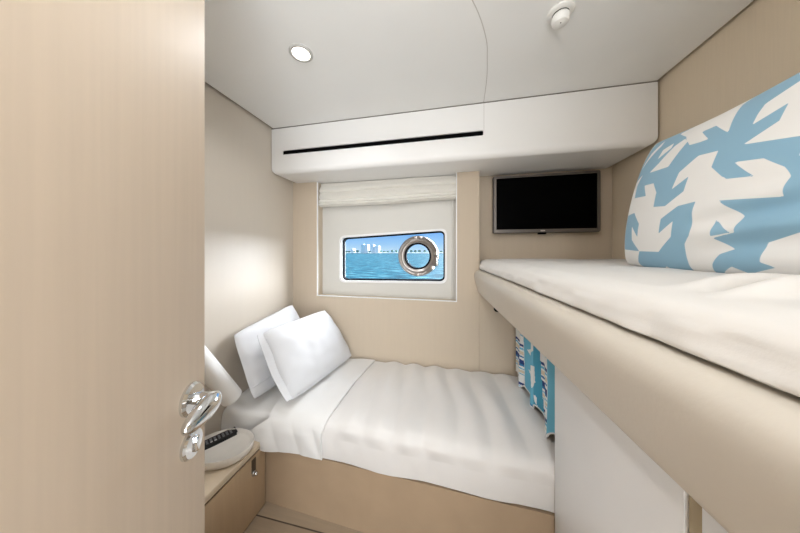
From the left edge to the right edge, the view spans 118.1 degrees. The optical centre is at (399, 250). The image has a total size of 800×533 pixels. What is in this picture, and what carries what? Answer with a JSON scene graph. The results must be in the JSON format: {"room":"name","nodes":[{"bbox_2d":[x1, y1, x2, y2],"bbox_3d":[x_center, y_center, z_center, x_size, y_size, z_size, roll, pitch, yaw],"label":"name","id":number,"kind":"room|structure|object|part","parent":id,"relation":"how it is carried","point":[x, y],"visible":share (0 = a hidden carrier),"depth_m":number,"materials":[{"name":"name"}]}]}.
{"room":"yacht cabin","nodes":[
{"label":"yacht cabin","id":0,"kind":"room"},
{"bbox_2d":[205,82,292,435],"bbox_3d":[-1.081,0.190,0.321,0.050,2.000,3.070,0,0,12],"label":"wall","id":1,"kind":"structure","parent":0,"point":[249,207],"depth_m":1.26,"materials":[{"name":"beige paint"}]},
{"bbox_2d":[205,346,241,406],"bbox_3d":[-0.829,0.520,1.043,0.114,0.353,0.241,0,0,27],"label":"wall lamp","id":2,"kind":"object","parent":1,"relation":"attached to","point":[217,378],"visible":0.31,"depth_m":1.03,"materials":[{"name":"white"}]},
{"bbox_2d":[243,501,363,532],"bbox_3d":[-0.077,1.215,0.099,2.128,0.050,3.160,0,0,12],"label":"floor","id":3,"kind":"structure","parent":0,"point":[271,518],"depth_m":1.05,"materials":[{"name":"grey wood"}]},
{"bbox_2d":[205,441,264,532],"bbox_3d":[-0.817,1.031,0.800,0.259,0.318,0.718,0,0,12],"label":"nightstand","id":4,"kind":"object","parent":3,"relation":"on","point":[234,493],"visible":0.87,"depth_m":0.97,"materials":[{"name":"beige wood"}]},
{"bbox_2d":[205,428,253,470],"bbox_3d":[-0.761,0.850,1.030,0.246,0.043,0.191,0,0,12],"label":"tray","id":5,"kind":"object","parent":4,"relation":"on","point":[227,453],"visible":0.62,"depth_m":1.02,"materials":[{"name":"white ceramic"}]},
{"bbox_2d":[205,427,237,449],"bbox_3d":[-0.817,0.839,1.062,0.046,0.024,0.158,0,0,43],"label":"remote control","id":6,"kind":"object","parent":5,"relation":"on","point":[217,439],"visible":0.77,"depth_m":1.07,"materials":[{"name":"black plastic"}]},
{"bbox_3d":[-0.647,0.947,1.061,0.002,0.057,0.024,0,0,12],"label":"latch plate","id":7,"kind":"part","parent":4,"relation":"part of","materials":[{"name":"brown metal"}]},
{"bbox_3d":[-0.638,0.982,1.059,0.019,0.024,0.024,0,0,12],"label":"knob","id":8,"kind":"part","parent":4,"relation":"part of","materials":[{"name":"silver metal"}]},
{"bbox_2d":[265,452,554,532],"bbox_3d":[0.153,1.056,1.208,1.983,0.268,0.567,0,0,12],"label":"bed base","id":9,"kind":"object","parent":3,"relation":"on","point":[344,494],"visible":0.22,"depth_m":0.99,"materials":[{"name":"beige wood"}]},
{"bbox_2d":[221,385,281,430],"bbox_3d":[0.152,0.827,1.214,1.975,0.187,0.546,0,0,12],"label":"mattress","id":10,"kind":"object","parent":9,"relation":"on","point":[247,412],"visible":0.11,"depth_m":1.17,"materials":[{"name":"white fabric"}]},
{"bbox_2d":[234,305,299,397],"bbox_3d":[-0.695,0.536,1.392,0.159,0.357,0.480,0,0,16],"label":"pillow","id":11,"kind":"object","parent":10,"relation":"on","point":[259,378],"visible":0.38,"depth_m":1.22,"materials":[{"name":"white fabric"}]},
{"bbox_2d":[251,358,374,459],"bbox_3d":[-0.463,0.807,1.335,0.501,0.219,0.560,0,0,12],"label":"sheet","id":12,"kind":"object","parent":10,"relation":"on","point":[296,425],"visible":0.77,"depth_m":1.10,"materials":[{"name":"white fabric"}]},
{"bbox_2d":[257,310,350,401],"bbox_3d":[-0.490,0.539,1.358,0.220,0.312,0.524,0,0,26],"label":"pillow","id":13,"kind":"object","parent":12,"relation":"on","point":[298,354],"visible":1,"depth_m":1.23,"materials":[{"name":"white fabric"}]},
{"bbox_2d":[322,361,554,512],"bbox_3d":[0.395,0.805,1.147,1.458,0.222,0.574,0,0,12],"label":"bedspread","id":14,"kind":"object","parent":10,"relation":"on","point":[478,433],"visible":0.62,"depth_m":1.00,"materials":[{"name":"white fabric"}]},
{"bbox_2d":[555,367,727,532],"bbox_3d":[0.687,0.722,0.221,0.558,0.936,1.122,0,0,12],"label":"storage cabinet","id":15,"kind":"object","parent":3,"relation":"on","point":[605,482],"visible":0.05,"depth_m":0.55,"materials":[{"name":"white paint"}]},
{"bbox_3d":[0.372,0.713,0.034,0.020,0.914,0.624,0,0,12],"label":"door panel","id":16,"kind":"part","parent":15,"relation":"part of","materials":[{"name":"white paint"}]},
{"bbox_2d":[293,166,611,376],"bbox_3d":[0.241,0.190,1.565,2.008,2.000,0.160,0,0,12],"label":"wall","id":17,"kind":"structure","parent":0,"point":[467,334],"depth_m":1.49,"materials":[{"name":"paint"}]},
{"bbox_2d":[317,172,456,301],"bbox_3d":[-0.099,-0.096,1.625,0.941,0.809,0.146,0,0,12],"label":"window","id":18,"kind":"structure","parent":17,"relation":"in","point":[341,224],"depth_m":1.62,"materials":[{"name":"white paint"}]},
{"bbox_2d":[319,175,455,206],"bbox_3d":[-0.105,-0.391,1.594,0.929,0.166,0.061,0,0,12],"label":"blind","id":19,"kind":"object","parent":18,"relation":"attached to","point":[436,188],"visible":1,"depth_m":1.57,"materials":[{"name":"fabric"}]},
{"bbox_2d":[271,81,657,183],"bbox_3d":[0.210,-0.618,1.438,1.995,0.283,0.322,0,0,12],"label":"soffit","id":20,"kind":"structure","parent":17,"relation":"attached to","point":[596,128],"depth_m":1.26,"materials":[{"name":"white paint"}]},
{"bbox_2d":[493,170,600,233],"bbox_3d":[0.860,-0.280,1.440,0.573,0.360,0.057,0,0,12],"label":"television","id":21,"kind":"object","parent":17,"relation":"attached to","point":[561,202],"visible":1,"depth_m":1.42,"materials":[{"name":"black plastic"}]},
{"bbox_2d":[205,0,753,127],"bbox_3d":[0.050,-0.770,0.675,1.977,0.021,1.900,0,0,12],"label":"ceiling","id":22,"kind":"structure","parent":0,"point":[371,57],"depth_m":0.90,"materials":[{"name":"grey paint"}]},
{"bbox_2d":[289,43,312,62],"bbox_3d":[-0.380,-0.757,0.921,0.087,0.006,0.087,0,0,12],"label":"recessed light","id":23,"kind":"object","parent":22,"relation":"in","point":[299,52],"visible":1,"depth_m":0.92,"materials":[{"name":"grey"}]},
{"bbox_2d":[547,0,574,29],"bbox_3d":[0.511,-0.739,0.764,0.076,0.042,0.076,0,0,12],"label":"smoke detector","id":24,"kind":"object","parent":22,"relation":"attached to","point":[559,15],"visible":1,"depth_m":0.75,"materials":[{"name":"white plastic"}]},
{"bbox_2d":[612,0,799,258],"bbox_3d":[0.934,0.190,-0.095,0.050,2.000,3.110,0,0,12],"label":"wall","id":25,"kind":"structure","parent":0,"point":[756,50],"depth_m":0.83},
{"bbox_2d":[474,270,799,532],"bbox_3d":[0.655,0.183,0.584,0.774,0.141,1.818,0,0,12],"label":"bunk","id":26,"kind":"object","parent":25,"relation":"attached to","point":[730,439],"visible":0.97,"depth_m":0.23,"materials":[{"name":"beige leather"}]},
{"bbox_2d":[516,329,554,437],"bbox_3d":[0.613,0.487,1.120,0.040,0.463,0.514,0,0,10],"label":"privacy curtain","id":27,"kind":"object","parent":26,"relation":"hanging from","point":[535,371],"visible":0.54,"depth_m":1.04,"materials":[{"name":"fabric"}]},
{"bbox_2d":[479,259,799,396],"bbox_3d":[0.669,0.095,0.583,0.744,0.140,1.802,0,0,12],"label":"mattress","id":28,"kind":"object","parent":26,"relation":"on","point":[747,324],"visible":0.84,"depth_m":0.28,"materials":[{"name":"white fabric"}]},
{"bbox_2d":[625,72,799,274],"bbox_3d":[0.740,-0.147,0.552,0.166,0.399,0.516,0,0,14],"label":"throw cushion","id":29,"kind":"object","parent":28,"relation":"on","point":[720,194],"visible":1,"depth_m":0.48,"materials":[{"name":"fabric"}]},
{"bbox_3d":[-0.162,0.190,-0.292,2.008,2.000,0.080,0,0,12],"label":"wall","id":30,"kind":"structure","parent":0,"visible":0},
{"bbox_2d":[0,0,221,532],"bbox_3d":[-0.298,0.234,0.120,0.090,1.897,0.662,0,0,-10],"label":"door","id":31,"kind":"structure","parent":30,"relation":"in","point":[105,405],"depth_m":0.27,"materials":[{"name":"brown wood"}]},
{"bbox_3d":[-0.313,0.254,0.381,0.029,0.034,0.086,0,0,-9],"label":"lever","id":32,"kind":"part","parent":31,"relation":"part of","materials":[{"name":"silver metal"}]},
{"label":"outside","id":33,"kind":"structure","parent":0,"visible":0},
{"bbox_2d":[346,252,442,278],"bbox_3d":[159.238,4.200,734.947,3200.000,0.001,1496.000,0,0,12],"label":"sea","id":34,"kind":"structure","parent":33,"point":[358,265],"depth_m":69.52,"materials":[{"name":"blue liquid"}]},
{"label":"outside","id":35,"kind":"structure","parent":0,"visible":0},
{"bbox_2d":[346,252,442,253],"bbox_3d":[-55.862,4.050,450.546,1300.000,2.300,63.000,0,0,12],"label":"shore","id":36,"kind":"structure","parent":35,"point":[346,252],"depth_m":464.10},
{"bbox_2d":[364,244,369,252],"bbox_3d":[-59.619,-4.345,431.331,6.622,14.590,10.150,0,0,12],"label":"tower block","id":37,"kind":"object","parent":36,"relation":"on","point":[366,246],"visible":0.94,"depth_m":426.71,"materials":[{"name":"white"}]},
{"bbox_2d":[374,246,380,252],"bbox_3d":[-40.487,-3.105,427.185,9.279,12.110,10.150,0,0,12],"label":"tower block","id":38,"kind":"object","parent":36,"relation":"on","point":[377,249],"visible":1,"depth_m":422.77,"materials":[{"name":"white"}]}
]}

